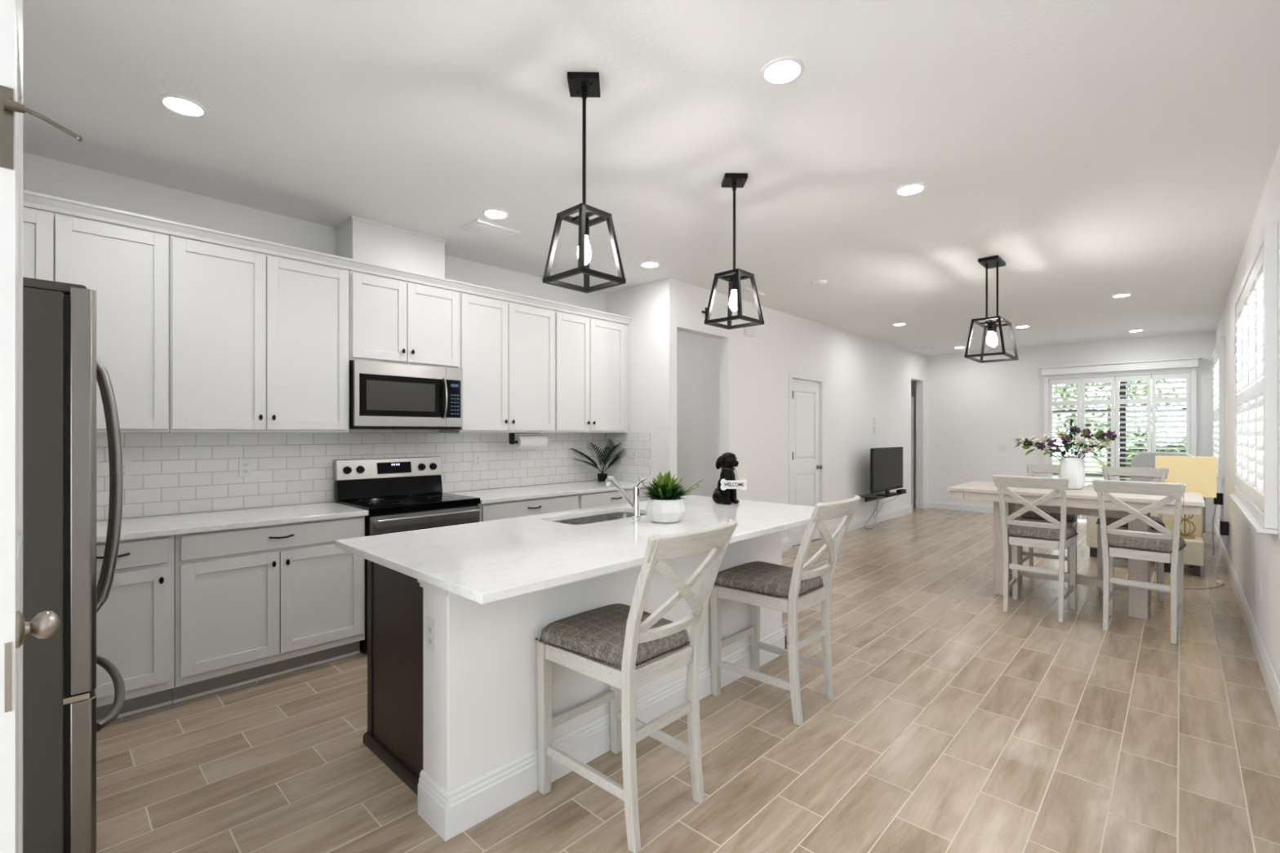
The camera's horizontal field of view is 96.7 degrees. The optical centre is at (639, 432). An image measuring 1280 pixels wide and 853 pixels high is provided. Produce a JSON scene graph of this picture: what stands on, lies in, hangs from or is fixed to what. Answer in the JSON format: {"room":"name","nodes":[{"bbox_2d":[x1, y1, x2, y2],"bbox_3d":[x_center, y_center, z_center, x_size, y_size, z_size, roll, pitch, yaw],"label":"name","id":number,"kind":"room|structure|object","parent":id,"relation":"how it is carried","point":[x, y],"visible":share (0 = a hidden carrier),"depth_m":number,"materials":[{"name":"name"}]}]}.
{"room":"kitchen","nodes":[
{"label":"kitchen","id":0,"kind":"room"},
{"bbox_2d":[22,152,605,520],"bbox_3d":[-1.992,-0.020,4.088,0.109,2.780,4.680,0,0,44],"label":"wall","id":1,"kind":"structure","parent":0,"point":[171,473],"depth_m":3.62,"materials":[{"name":"tile"}]},
{"bbox_2d":[22,206,168,432],"bbox_3d":[-2.892,-0.526,2.803,0.370,1.048,0.855,0,0,44],"label":"upper cabinet","id":2,"kind":"object","parent":1,"relation":"attached to","point":[127,268],"visible":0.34,"depth_m":2.87,"materials":[{"name":"white wood"}]},
{"bbox_2d":[22,190,631,324],"bbox_3d":[-1.700,-1.082,4.057,0.369,0.062,4.318,0,0,44],"label":"trim","id":3,"kind":"structure","parent":2,"relation":"attached to","point":[33,200],"depth_m":3.35,"materials":[{"name":"white wood"}]},
{"bbox_2d":[122,459,130,480],"bbox_3d":[-2.835,0.205,3.115,0.009,0.115,0.070,0,0,44],"label":"wall outlet","id":4,"kind":"object","parent":1,"relation":"attached to","point":[126,463],"visible":0.48,"depth_m":3.13,"materials":[{"name":"white plastic"}]},
{"bbox_2d":[238,457,252,477],"bbox_3d":[-2.445,0.215,3.525,0.009,0.115,0.070,0,0,44],"label":"wall outlet","id":5,"kind":"object","parent":1,"relation":"attached to","point":[245,465],"visible":1,"depth_m":3.52,"materials":[{"name":"white plastic"}]},
{"bbox_2d":[242,462,248,466],"bbox_3d":[-2.443,0.195,3.523,0.002,0.028,0.034,0,0,44],"label":"socket","id":6,"kind":"object","parent":5,"relation":"attached to","point":[244,464],"depth_m":3.52,"materials":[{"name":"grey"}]},
{"bbox_2d":[242,468,248,473],"bbox_3d":[-2.443,0.235,3.523,0.002,0.028,0.034,0,0,44],"label":"socket","id":7,"kind":"object","parent":5,"relation":"attached to","point":[244,470],"depth_m":3.52,"materials":[{"name":"grey plastic"}]},
{"bbox_2d":[168,235,349,432],"bbox_3d":[-2.286,-0.526,3.440,0.370,1.048,0.899,0,0,44],"label":"upper cabinet","id":8,"kind":"object","parent":1,"relation":"attached to","point":[259,342],"visible":0.96,"depth_m":3.28,"materials":[{"name":"white wood"}]},
{"bbox_2d":[334,215,445,278],"bbox_3d":[-1.759,-1.240,4.033,0.321,0.337,0.652,0,0,44],"label":"soffit","id":9,"kind":"object","parent":1,"relation":"attached to","point":[357,238],"depth_m":3.87,"materials":[{"name":"white paint"}]},
{"bbox_2d":[349,270,459,368],"bbox_3d":[-1.710,-0.761,4.046,0.370,0.578,0.767,0,0,44],"label":"upper cabinet","id":10,"kind":"object","parent":1,"relation":"attached to","point":[392,321],"visible":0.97,"depth_m":3.90,"materials":[{"name":"white wood"}]},
{"bbox_2d":[349,360,462,429],"bbox_3d":[-1.681,-0.247,4.019,0.431,0.444,0.758,0,0,44],"label":"microwave","id":11,"kind":"object","parent":10,"relation":"attached to","point":[383,395],"visible":0.98,"depth_m":3.87,"materials":[{"name":"silver metal"}]},
{"bbox_2d":[473,452,481,466],"bbox_3d":[-1.339,0.220,4.688,0.009,0.115,0.070,0,0,44],"label":"wall outlet","id":12,"kind":"object","parent":1,"relation":"attached to","point":[477,456],"visible":1,"depth_m":4.69,"materials":[{"name":"white plastic"}]},
{"bbox_2d":[438,292,555,432],"bbox_3d":[-1.138,-0.526,4.647,0.370,1.048,0.886,0,0,44],"label":"upper cabinet","id":13,"kind":"object","parent":1,"relation":"attached to","point":[507,348],"visible":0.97,"depth_m":4.49,"materials":[{"name":"white wood"}]},
{"bbox_2d":[509,432,540,444],"bbox_3d":[-0.944,0.047,4.812,0.060,0.096,0.347,0,0,44],"label":"paper towel holder","id":14,"kind":"object","parent":13,"relation":"attached to","point":[512,435],"visible":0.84,"depth_m":4.69,"materials":[{"name":"black metal"}]},
{"bbox_2d":[513,435,547,448],"bbox_3d":[-0.928,0.075,4.829,0.112,0.112,0.280,0,0,44],"label":"paper towel roll","id":15,"kind":"object","parent":14,"relation":"hanging from","point":[524,441],"visible":0.96,"depth_m":4.78,"materials":[{"name":"white paper"}]},
{"bbox_2d":[554,310,628,432],"bbox_3d":[-0.522,-0.526,5.296,0.370,1.048,0.897,0,0,44],"label":"upper cabinet","id":16,"kind":"object","parent":1,"relation":"attached to","point":[592,354],"visible":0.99,"depth_m":5.15,"materials":[{"name":"white wood"}]},
{"bbox_2d":[605,277,676,497],"bbox_3d":[-0.042,-0.020,5.532,0.945,2.780,0.119,0,0,44],"label":"wall","id":17,"kind":"structure","parent":0,"point":[651,307],"depth_m":5.34,"materials":[{"name":"white paint"}]},
{"bbox_2d":[631,449,636,462],"bbox_3d":[-0.056,0.220,5.456,0.070,0.115,0.009,0,0,44],"label":"wall outlet","id":18,"kind":"object","parent":17,"relation":"attached to","point":[633,451],"visible":1,"depth_m":5.45,"materials":[{"name":"white plastic"}]},
{"bbox_2d":[22,0,1279,355],"bbox_3d":[1.082,-1.470,4.643,5.770,0.120,14.420,0,0,44],"label":"ceiling","id":19,"kind":"structure","parent":0,"point":[1100,149],"depth_m":2.63,"materials":[{"name":"white paint"}]},
{"bbox_2d":[158,93,207,116],"bbox_3d":[-1.964,-1.405,2.447,0.164,0.008,0.164,0,0,44],"label":"recessed light","id":20,"kind":"object","parent":19,"relation":"in","point":[178,104],"visible":1,"depth_m":2.44,"materials":[{"name":"white"}]},
{"bbox_2d":[460,218,520,241],"bbox_3d":[-1.029,-1.397,3.932,0.220,0.025,0.344,0,0,44],"label":"ceiling vent","id":21,"kind":"object","parent":19,"relation":"in","point":[478,226],"visible":1,"depth_m":3.90,"materials":[{"name":"white metal"}]},
{"bbox_2d":[482,208,508,218],"bbox_3d":[-0.927,-1.405,3.655,0.164,0.008,0.164,0,0,44],"label":"recessed light","id":22,"kind":"object","parent":19,"relation":"in","point":[491,213],"visible":1,"depth_m":3.64,"materials":[{"name":"white plastic"}]},
{"bbox_2d":[542,71,626,293],"bbox_3d":[-0.224,-1.005,2.283,0.236,0.808,0.236,0,0,44],"label":"pendant light","id":23,"kind":"object","parent":19,"relation":"hanging from","point":[584,85],"visible":1,"depth_m":2.27,"materials":[{"name":"black metal"}]},
{"bbox_2d":[577,216,591,265],"bbox_3d":[-0.224,-0.769,2.283,0.057,0.190,0.057,0,0,44],"label":"socket","id":24,"kind":"object","parent":23,"relation":"attached to","point":[588,251],"depth_m":2.27,"materials":[{"name":"black metal"}]},
{"bbox_2d":[640,261,659,267],"bbox_3d":[0.082,-1.405,4.752,0.164,0.008,0.164,0,0,44],"label":"recessed light","id":25,"kind":"object","parent":19,"relation":"in","point":[647,264],"visible":1,"depth_m":4.73,"materials":[{"name":"white"}]},
{"bbox_2d":[704,173,764,329],"bbox_3d":[0.522,-1.005,3.147,0.236,0.808,0.236,0,0,44],"label":"pendant light","id":26,"kind":"object","parent":19,"relation":"hanging from","point":[734,180],"visible":1,"depth_m":3.14,"materials":[{"name":"black metal"}]},
{"bbox_2d":[728,275,737,311],"bbox_3d":[0.522,-0.769,3.147,0.057,0.190,0.057,0,0,44],"label":"socket","id":27,"kind":"object","parent":26,"relation":"attached to","point":[733,301],"depth_m":3.13,"materials":[{"name":"black metal"}]},
{"bbox_2d":[741,287,764,298],"bbox_3d":[1.066,-1.397,5.693,0.200,0.025,0.364,0,0,44],"label":"recessed light","id":28,"kind":"object","parent":19,"relation":"in","point":[748,293],"visible":0.66,"depth_m":5.68,"materials":[{"name":"white"}]},
{"bbox_2d":[760,57,804,84],"bbox_3d":[0.554,-1.405,2.212,0.164,0.008,0.164,0,0,44],"label":"recessed light","id":29,"kind":"object","parent":19,"relation":"in","point":[782,70],"visible":1,"depth_m":2.20,"materials":[{"name":"white"}]},
{"bbox_2d":[812,280,826,286],"bbox_3d":[1.677,-1.396,5.305,0.132,0.028,0.132,0,0,44],"label":"smoke detector","id":30,"kind":"object","parent":19,"relation":"attached to","point":[818,282],"visible":1,"depth_m":5.27,"materials":[{"name":"white paint"}]},
{"bbox_2d":[893,323,906,325],"bbox_3d":[3.365,-1.405,7.370,0.164,0.008,0.164,0,0,44],"label":"recessed light","id":31,"kind":"object","parent":19,"relation":"in","point":[895,324],"visible":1,"depth_m":7.36,"materials":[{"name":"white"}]},
{"bbox_2d":[894,182,926,195],"bbox_3d":[1.562,-1.405,3.285,0.164,0.008,0.164,0,0,44],"label":"recessed light","id":32,"kind":"object","parent":19,"relation":"in","point":[911,188],"visible":1,"depth_m":3.27,"materials":[{"name":"white"}]},
{"bbox_2d":[911,346,933,351],"bbox_3d":[4.699,-1.397,9.455,0.220,0.025,0.344,0,0,44],"label":"ceiling vent","id":33,"kind":"object","parent":19,"relation":"in","point":[925,348],"visible":1,"depth_m":9.41,"materials":[{"name":"white"}]},
{"bbox_2d":[964,255,1018,363],"bbox_3d":[2.882,-1.008,4.656,0.280,0.804,0.500,0,0,44],"label":"pendant light","id":34,"kind":"object","parent":19,"relation":"hanging from","point":[995,261],"visible":1,"depth_m":4.62,"materials":[{"name":"black metal"}]},
{"bbox_2d":[986,321,994,345],"bbox_3d":[2.844,-0.804,4.616,0.057,0.190,0.057,0,0,44],"label":"socket","id":35,"kind":"object","parent":34,"relation":"attached to","point":[990,337],"depth_m":4.60,"materials":[{"name":"black metal"}]},
{"bbox_2d":[990,323,995,346],"bbox_3d":[2.882,-0.804,4.656,0.057,0.190,0.057,0,0,44],"label":"socket","id":36,"kind":"object","parent":34,"relation":"attached to","point":[994,325],"depth_m":4.64,"materials":[{"name":"black metal"}]},
{"bbox_2d":[1015,325,1030,328],"bbox_3d":[5.065,-1.405,7.534,0.164,0.008,0.164,0,0,44],"label":"recessed light","id":37,"kind":"object","parent":19,"relation":"in","point":[1018,326],"visible":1,"depth_m":7.53,"materials":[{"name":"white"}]},
{"bbox_2d":[1111,293,1132,297],"bbox_3d":[4.932,-1.405,5.825,0.164,0.008,0.164,0,0,44],"label":"recessed light","id":38,"kind":"object","parent":19,"relation":"in","point":[1118,295],"visible":1,"depth_m":5.82,"materials":[{"name":"white plastic"}]},
{"bbox_2d":[96,506,1279,852],"bbox_3d":[1.082,1.430,4.643,5.770,0.120,14.420,0,0,44],"label":"floor","id":39,"kind":"structure","parent":0,"point":[956,722],"depth_m":2.45,"materials":[{"name":"beige tile"}]},
{"bbox_2d":[22,276,124,852],"bbox_3d":[-2.071,0.484,1.604,0.908,1.772,0.911,0,0,44],"label":"refrigerator","id":40,"kind":"object","parent":39,"relation":"on","point":[62,368],"visible":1,"depth_m":1.52,"materials":[{"name":"grey metal"}]},
{"bbox_2d":[95,534,174,722],"bbox_3d":[-2.663,0.936,2.845,0.643,0.867,0.453,0,0,44],"label":"base cabinet","id":41,"kind":"object","parent":39,"relation":"on","point":[135,624],"visible":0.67,"depth_m":2.73,"materials":[{"name":"white wood"}]},
{"bbox_2d":[171,515,364,703],"bbox_3d":[-2.192,0.936,3.340,0.643,0.867,0.906,0,0,44],"label":"base cabinet","id":42,"kind":"object","parent":39,"relation":"on","point":[256,603],"visible":0.91,"depth_m":3.09,"materials":[{"name":"white wood"}]},
{"bbox_2d":[333,456,479,651],"bbox_3d":[-1.590,0.776,3.926,0.665,1.188,0.758,0,0,44],"label":"range","id":43,"kind":"object","parent":39,"relation":"on","point":[402,494],"visible":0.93,"depth_m":3.91,"materials":[{"name":"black metal"}]},
{"bbox_2d":[334,492,479,515],"bbox_3d":[-1.600,0.477,3.936,0.598,0.041,0.758,0,0,44],"label":"cooktop","id":44,"kind":"object","parent":43,"relation":"in","point":[398,503],"depth_m":3.83,"materials":[{"name":"black glass"}]},
{"bbox_2d":[476,493,577,521],"bbox_3d":[-1.029,0.936,4.564,0.643,0.867,0.921,0,0,44],"label":"base cabinet","id":45,"kind":"object","parent":39,"relation":"on","point":[522,508],"visible":0.09,"depth_m":4.32,"materials":[{"name":"white wood"}]},
{"bbox_2d":[444,480,653,503],"bbox_3d":[-0.729,0.485,4.874,0.637,0.030,1.792,0,0,44],"label":"countertop","id":46,"kind":"structure","parent":45,"relation":"on","point":[516,493],"depth_m":4.67,"materials":[{"name":"white stone"}]},
{"bbox_2d":[570,439,626,481],"bbox_3d":[-0.390,0.265,5.427,0.362,0.409,0.502,0,0,44],"label":"potted palm","id":47,"kind":"object","parent":46,"relation":"on","point":[602,477],"visible":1,"depth_m":5.48,"materials":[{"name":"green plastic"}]},
{"bbox_2d":[597,473,607,481],"bbox_3d":[-0.366,0.432,5.543,0.072,0.075,0.072,0,0,44],"label":"pot","id":48,"kind":"object","parent":47,"relation":"attached to","point":[601,477],"depth_m":5.52,"materials":[{"name":"black ceramic"}]},
{"bbox_2d":[363,512,786,841],"bbox_3d":[-0.178,0.936,3.020,0.848,0.867,2.284,0,0,44],"label":"kitchen island","id":49,"kind":"object","parent":39,"relation":"on","point":[457,724],"visible":0.41,"depth_m":2.20,"materials":[{"name":"white paint"}]},
{"bbox_2d":[426,615,436,653],"bbox_3d":[-0.737,0.710,2.004,0.070,0.115,0.009,0,0,44],"label":"wall outlet","id":50,"kind":"object","parent":49,"relation":"attached to","point":[431,624],"visible":1,"depth_m":2.00,"materials":[{"name":"white plastic"}]},
{"bbox_2d":[427,623,432,634],"bbox_3d":[-0.739,0.690,2.002,0.034,0.028,0.002,0,0,44],"label":"socket","id":51,"kind":"object","parent":50,"relation":"attached to","point":[429,625],"depth_m":2.00,"materials":[{"name":"grey plastic"}]},
{"bbox_2d":[427,635,432,645],"bbox_3d":[-0.739,0.730,2.002,0.034,0.028,0.002,0,0,44],"label":"socket","id":52,"kind":"object","parent":50,"relation":"attached to","point":[429,637],"depth_m":2.00,"materials":[{"name":"grey plastic"}]},
{"bbox_2d":[335,494,814,604],"bbox_3d":[-0.032,0.486,2.987,1.207,0.032,2.515,0,0,44],"label":"island countertop","id":53,"kind":"structure","parent":49,"relation":"on","point":[482,562],"depth_m":2.40,"materials":[{"name":"white stone"}]},
{"bbox_2d":[555,512,644,524],"bbox_3d":[-0.216,0.593,3.255,0.357,0.179,0.694,0,0,44],"label":"sink","id":54,"kind":"object","parent":53,"relation":"in","point":[609,517],"visible":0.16,"depth_m":3.47,"materials":[{"name":"silver metal"}]},
{"bbox_2d":[604,475,645,519],"bbox_3d":[-0.086,0.358,3.204,0.264,0.223,0.081,0,0,44],"label":"faucet","id":55,"kind":"object","parent":53,"relation":"on","point":[635,503],"visible":1,"depth_m":3.12,"materials":[{"name":"silver metal"}]},
{"bbox_2d":[638,471,703,523],"bbox_3d":[0.139,0.333,3.018,0.355,0.274,0.304,0,0,44],"label":"potted plant","id":56,"kind":"object","parent":53,"relation":"on","point":[664,504],"visible":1,"depth_m":2.96,"materials":[{"name":"green plant"}]},
{"bbox_2d":[712,452,739,504],"bbox_3d":[0.576,0.300,3.806,0.166,0.341,0.240,0,0,-34],"label":"statue","id":57,"kind":"object","parent":53,"relation":"on","point":[726,461],"visible":0.93,"depth_m":3.75,"materials":[{"name":"black ceramic"}]},
{"bbox_2d":[720,467,746,490],"bbox_3d":[0.607,0.299,3.683,0.172,0.145,0.011,0,0,3],"label":"welcome sign","id":58,"kind":"object","parent":57,"relation":"hanging from","point":[725,484],"visible":1,"depth_m":3.68,"materials":[{"name":"white ceramic"}]},
{"bbox_2d":[577,486,648,509],"bbox_3d":[-0.412,0.936,5.213,0.643,0.867,0.865,0,0,44],"label":"base cabinet","id":59,"kind":"object","parent":39,"relation":"on","point":[586,500],"visible":0.12,"depth_m":4.92,"materials":[{"name":"white wood"}]},
{"bbox_2d":[535,519,737,852],"bbox_3d":[-0.013,0.843,2.103,0.660,1.058,0.467,0,0,44],"label":"counter stool","id":60,"kind":"object","parent":39,"relation":"on","point":[606,644],"visible":1,"depth_m":2.02,"materials":[{"name":"white wood"}]},
{"bbox_2d":[710,495,861,725],"bbox_3d":[0.749,0.843,2.910,0.660,1.058,0.467,0,0,44],"label":"counter stool","id":61,"kind":"object","parent":39,"relation":"on","point":[757,584],"visible":0.98,"depth_m":2.85,"materials":[{"name":"white wood"}]},
{"bbox_2d":[992,474,1078,622],"bbox_3d":[3.032,0.843,4.350,0.467,1.058,0.660,0,0,44],"label":"dining chair","id":62,"kind":"object","parent":39,"relation":"on","point":[1055,531],"visible":1,"depth_m":4.25,"materials":[{"name":"white wood"}]},
{"bbox_2d":[1022,463,1084,586],"bbox_3d":[3.894,0.843,5.402,0.467,1.058,0.660,0,0,44],"label":"dining chair","id":63,"kind":"object","parent":39,"relation":"on","point":[1029,516],"visible":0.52,"depth_m":5.26,"materials":[{"name":"white wood"}]},
{"bbox_2d":[946,480,1204,619],"bbox_3d":[3.548,0.920,4.713,1.588,0.900,0.920,0,0,44],"label":"dining table","id":64,"kind":"object","parent":39,"relation":"on","point":[1084,501],"visible":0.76,"depth_m":4.49,"materials":[{"name":"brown wood"}]},
{"bbox_2d":[1058,457,1084,489],"bbox_3d":[3.618,0.339,4.770,0.177,0.262,0.177,0,0,44],"label":"vase","id":65,"kind":"object","parent":64,"relation":"on","point":[1072,468],"visible":0.88,"depth_m":4.71,"materials":[{"name":"white ceramic"}]},
{"bbox_2d":[1013,418,1119,464],"bbox_3d":[3.567,0.072,4.790,0.727,0.380,0.286,0,0,41],"label":"flower bouquet","id":66,"kind":"object","parent":65,"relation":"in","point":[1065,438],"visible":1,"depth_m":4.76,"materials":[{"name":"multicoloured plant"}]},
{"bbox_2d":[1095,466,1168,601],"bbox_3d":[4.322,0.843,4.995,0.467,1.058,0.660,0,0,44],"label":"dining chair","id":67,"kind":"object","parent":39,"relation":"on","point":[1162,473],"visible":0.39,"depth_m":4.91,"materials":[{"name":"white wood"}]},
{"bbox_2d":[1092,479,1186,644],"bbox_3d":[3.462,0.843,3.935,0.467,1.058,0.660,0,0,45],"label":"dining chair","id":68,"kind":"object","parent":39,"relation":"on","point":[1167,541],"visible":1,"depth_m":3.81,"materials":[{"name":"white wood"}]},
{"bbox_2d":[1086,484,1202,568],"bbox_3d":[5.598,0.970,6.323,0.920,0.800,0.920,0,0,44],"label":"sofa","id":69,"kind":"object","parent":39,"relation":"on","point":[1167,519],"visible":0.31,"depth_m":5.86,"materials":[{"name":"beige fabric"}]},
{"bbox_2d":[1130,451,1205,533],"bbox_3d":[6.541,0.800,7.097,0.720,1.140,0.700,0,0,44],"label":"armchair","id":70,"kind":"object","parent":39,"relation":"on","point":[1144,459],"visible":0.14,"depth_m":6.93,"materials":[{"name":"grey fabric"}]},
{"bbox_2d":[1164,537,1204,576],"bbox_3d":[5.358,1.202,5.621,0.300,0.335,0.330,0,0,44],"label":"ottoman","id":71,"kind":"object","parent":39,"relation":"on","point":[1193,551],"visible":0.51,"depth_m":5.45,"materials":[{"name":"beige fabric"}]},
{"bbox_2d":[1155,455,1216,539],"bbox_3d":[5.383,0.634,5.618,0.430,0.800,0.240,0,0,44],"label":"table lamp","id":72,"kind":"object","parent":71,"relation":"on","point":[1198,473],"visible":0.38,"depth_m":5.51,"materials":[{"name":"beige fabric"}]},
{"bbox_2d":[1183,575,1225,589],"bbox_3d":[5.181,1.352,5.161,0.820,0.036,0.155,0,0,-28],"label":"lamp cord","id":73,"kind":"object","parent":39,"relation":"on","point":[1220,582],"visible":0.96,"depth_m":5.06,"materials":[{"name":"beige plastic"}]},
{"bbox_2d":[1215,580,1225,584],"bbox_3d":[5.253,1.352,5.147,0.060,0.036,0.100,0,0,44],"label":"switch","id":74,"kind":"object","parent":73,"relation":"attached to","point":[1220,582],"depth_m":5.12,"materials":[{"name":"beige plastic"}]},
{"bbox_3d":[-2.977,0.937,2.515,0.643,0.867,0.452,0,0,44],"label":"base cabinet","id":75,"kind":"object","parent":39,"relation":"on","visible":0},
{"bbox_2d":[96,502,368,542],"bbox_3d":[-2.503,0.485,3.008,0.637,0.030,1.821,0,0,44],"label":"countertop","id":76,"kind":"structure","parent":75,"relation":"on","point":[132,528],"depth_m":3.11,"materials":[{"name":"white stone"}]},
{"bbox_2d":[676,330,719,497],"bbox_3d":[0.365,-0.020,6.690,1.710,2.780,0.100,0,0,44],"label":"wall","id":77,"kind":"structure","parent":0,"point":[697,355],"depth_m":6.37,"materials":[{"name":"white paint"}]},
{"bbox_2d":[676,280,927,538],"bbox_3d":[2.765,-0.020,7.886,0.120,2.780,7.160,0,0,44],"label":"wall","id":78,"kind":"structure","parent":0,"point":[865,379],"depth_m":7.09,"materials":[{"name":"white paint"}]},
{"bbox_2d":[744,326,755,337],"bbox_3d":[1.182,-1.090,6.107,0.035,0.100,0.180,0,0,44],"label":"door chime","id":79,"kind":"object","parent":78,"relation":"attached to","point":[749,331],"visible":0.8,"depth_m":6.08,"materials":[{"name":"white plastic"}]},
{"bbox_2d":[788,371,824,548],"bbox_3d":[2.050,0.320,7.102,0.164,2.105,0.920,0,0,44],"label":"door","id":80,"kind":"structure","parent":78,"relation":"in","point":[806,397],"depth_m":7.10,"materials":[{"name":"white wood"}]},
{"bbox_2d":[782,500,928,551],"bbox_3d":[2.687,1.302,7.872,0.246,0.135,7.286,0,0,44],"label":"baseboard","id":81,"kind":"structure","parent":78,"relation":"attached to","point":[860,522],"depth_m":8.62,"materials":[{"name":"white wood"}]},
{"bbox_2d":[858,491,906,502],"bbox_3d":[3.563,0.959,8.376,0.359,0.112,1.050,0,0,44],"label":"wall shelf","id":82,"kind":"object","parent":78,"relation":"attached to","point":[868,497],"visible":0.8,"depth_m":8.26,"materials":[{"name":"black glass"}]},
{"bbox_2d":[862,495,897,528],"bbox_3d":[3.526,1.141,8.283,0.855,0.453,0.168,0,0,-41],"label":"cable","id":83,"kind":"object","parent":82,"relation":"hanging from","point":[897,495],"visible":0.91,"depth_m":8.16,"materials":[{"name":"grey plastic"}]},
{"bbox_2d":[870,446,902,495],"bbox_3d":[3.637,0.557,8.353,0.180,0.685,1.200,0,0,44],"label":"television","id":84,"kind":"object","parent":82,"relation":"on","point":[886,463],"visible":1,"depth_m":8.27,"materials":[{"name":"black plastic"}]},
{"bbox_2d":[896,488,906,493],"bbox_3d":[3.938,0.877,8.571,0.075,0.050,0.210,0,0,44],"label":"cable box","id":85,"kind":"object","parent":82,"relation":"on","point":[900,491],"visible":0.96,"depth_m":8.51,"materials":[{"name":"black plastic"}]},
{"bbox_2d":[911,396,913,507],"bbox_3d":[4.707,0.352,10.596,0.720,2.020,0.035,0,0,44],"label":"door","id":86,"kind":"structure","parent":78,"relation":"in","point":[912,397],"depth_m":10.35,"materials":[{"name":"white"}]},
{"bbox_2d":[911,331,1215,522],"bbox_3d":[6.008,-0.020,9.824,5.770,2.780,0.120,0,0,44],"label":"wall","id":87,"kind":"structure","parent":0,"point":[974,407],"depth_m":9.63,"materials":[{"name":"white paint"}]},
{"bbox_2d":[998,444,1006,451],"bbox_3d":[6.127,0.250,9.622,0.120,0.115,0.010,0,0,44],"label":"light switch","id":88,"kind":"object","parent":87,"relation":"attached to","point":[1002,447],"visible":1,"depth_m":9.62,"materials":[{"name":"white plastic"}]},
{"bbox_2d":[927,500,1214,531],"bbox_3d":[6.617,1.302,9.152,3.720,0.135,0.016,0,0,44],"label":"baseboard","id":89,"kind":"structure","parent":87,"relation":"attached to","point":[931,504],"depth_m":10.00,"materials":[{"name":"white wood"}]},
{"bbox_2d":[1039,356,1201,519],"bbox_3d":[7.173,0.157,8.589,1.850,2.423,0.245,0,0,44],"label":"window","id":90,"kind":"structure","parent":87,"relation":"in","point":[1122,372],"depth_m":8.53,"materials":[{"name":"white wood"}]},
{"bbox_2d":[1215,144,1279,685],"bbox_3d":[3.088,-0.020,2.653,0.120,2.780,14.300,0,0,44],"label":"wall","id":91,"kind":"structure","parent":0,"point":[1252,554],"depth_m":3.70,"materials":[{"name":"white paint"}]},
{"bbox_2d":[1212,493,1222,555],"bbox_3d":[6.538,1.027,6.434,0.090,0.675,0.343,0,0,44],"label":"power adapter","id":92,"kind":"object","parent":91,"relation":"attached to","point":[1219,500],"visible":0.85,"depth_m":6.49,"materials":[{"name":"black plastic"}]},
{"bbox_2d":[1212,337,1225,479],"bbox_3d":[7.046,-0.276,6.892,0.165,1.555,1.880,0,0,44],"label":"window","id":93,"kind":"structure","parent":91,"relation":"in","point":[1218,355],"depth_m":6.27,"materials":[{"name":"white"}]},
{"bbox_2d":[1213,516,1228,575],"bbox_3d":[5.642,1.089,5.511,0.345,0.544,0.072,0,0,-38],"label":"power adapter","id":94,"kind":"object","parent":91,"relation":"attached to","point":[1223,526],"visible":1,"depth_m":5.54,"materials":[{"name":"black plastic"}]},
{"bbox_2d":[1213,522,1279,726],"bbox_3d":[3.073,1.302,2.736,0.016,0.135,14.200,0,0,44],"label":"baseboard","id":95,"kind":"structure","parent":91,"relation":"attached to","point":[1273,686],"depth_m":3.57,"materials":[{"name":"white wood"}]},
{"bbox_2d":[1228,222,1278,534],"bbox_3d":[3.946,-0.276,3.631,0.165,1.555,2.280,0,0,44],"label":"window","id":96,"kind":"structure","parent":91,"relation":"in","point":[1255,300],"depth_m":3.23,"materials":[{"name":"white"}]},
{"bbox_2d":[1258,576,1262,597],"bbox_3d":[3.709,0.920,3.400,0.009,0.115,0.070,0,0,44],"label":"wall outlet","id":97,"kind":"object","parent":91,"relation":"attached to","point":[1260,578],"visible":1,"depth_m":3.38,"materials":[{"name":"white plastic"}]},
{"bbox_3d":[8.209,1.440,10.085,10.000,0.100,3.270,0,0,44],"label":"floor","id":98,"kind":"structure","parent":0,"visible":0},
{"bbox_2d":[1052,407,1186,477],"bbox_3d":[9.598,0.045,10.820,7.000,2.850,0.090,0,0,44],"label":"screen frame","id":99,"kind":"object","parent":98,"relation":"on","point":[1166,408],"visible":0.05,"depth_m":11.26,"materials":[{"name":"brown metal"}]},
{"bbox_3d":[-2.584,-0.020,0.355,0.045,2.780,2.954,0,0,44],"label":"wall","id":100,"kind":"structure","parent":0,"visible":0},
{"bbox_2d":[0,0,83,852],"bbox_3d":[-1.288,0.150,1.215,0.625,2.420,0.120,0,0,44],"label":"door","id":101,"kind":"structure","parent":100,"relation":"in","point":[14,628],"depth_m":0.99,"materials":[{"name":"white wood"}]},
{"label":"outside","id":102,"kind":"structure","parent":0,"visible":0},
{"bbox_2d":[1053,458,1119,485],"bbox_3d":[18.814,1.570,19.788,28.000,0.200,25.390,0,0,44],"label":"lawn","id":103,"kind":"structure","parent":102,"point":[1096,469],"depth_m":23.73,"materials":[{"name":"green"}]},
{"bbox_2d":[1052,373,1185,479],"bbox_3d":[11.625,-0.521,14.094,2.749,3.976,2.899,0,0,44],"label":"tree","id":104,"kind":"object","parent":103,"relation":"on","point":[1144,386],"visible":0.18,"depth_m":13.81,"materials":[{"name":"green plant"}]},
{"bbox_2d":[1110,433,1186,480],"bbox_3d":[10.751,0.731,11.604,1.916,1.478,1.969,0,0,44],"label":"shrub","id":105,"kind":"object","parent":103,"relation":"on","point":[1175,440],"visible":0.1,"depth_m":11.46,"materials":[{"name":"green plant"}]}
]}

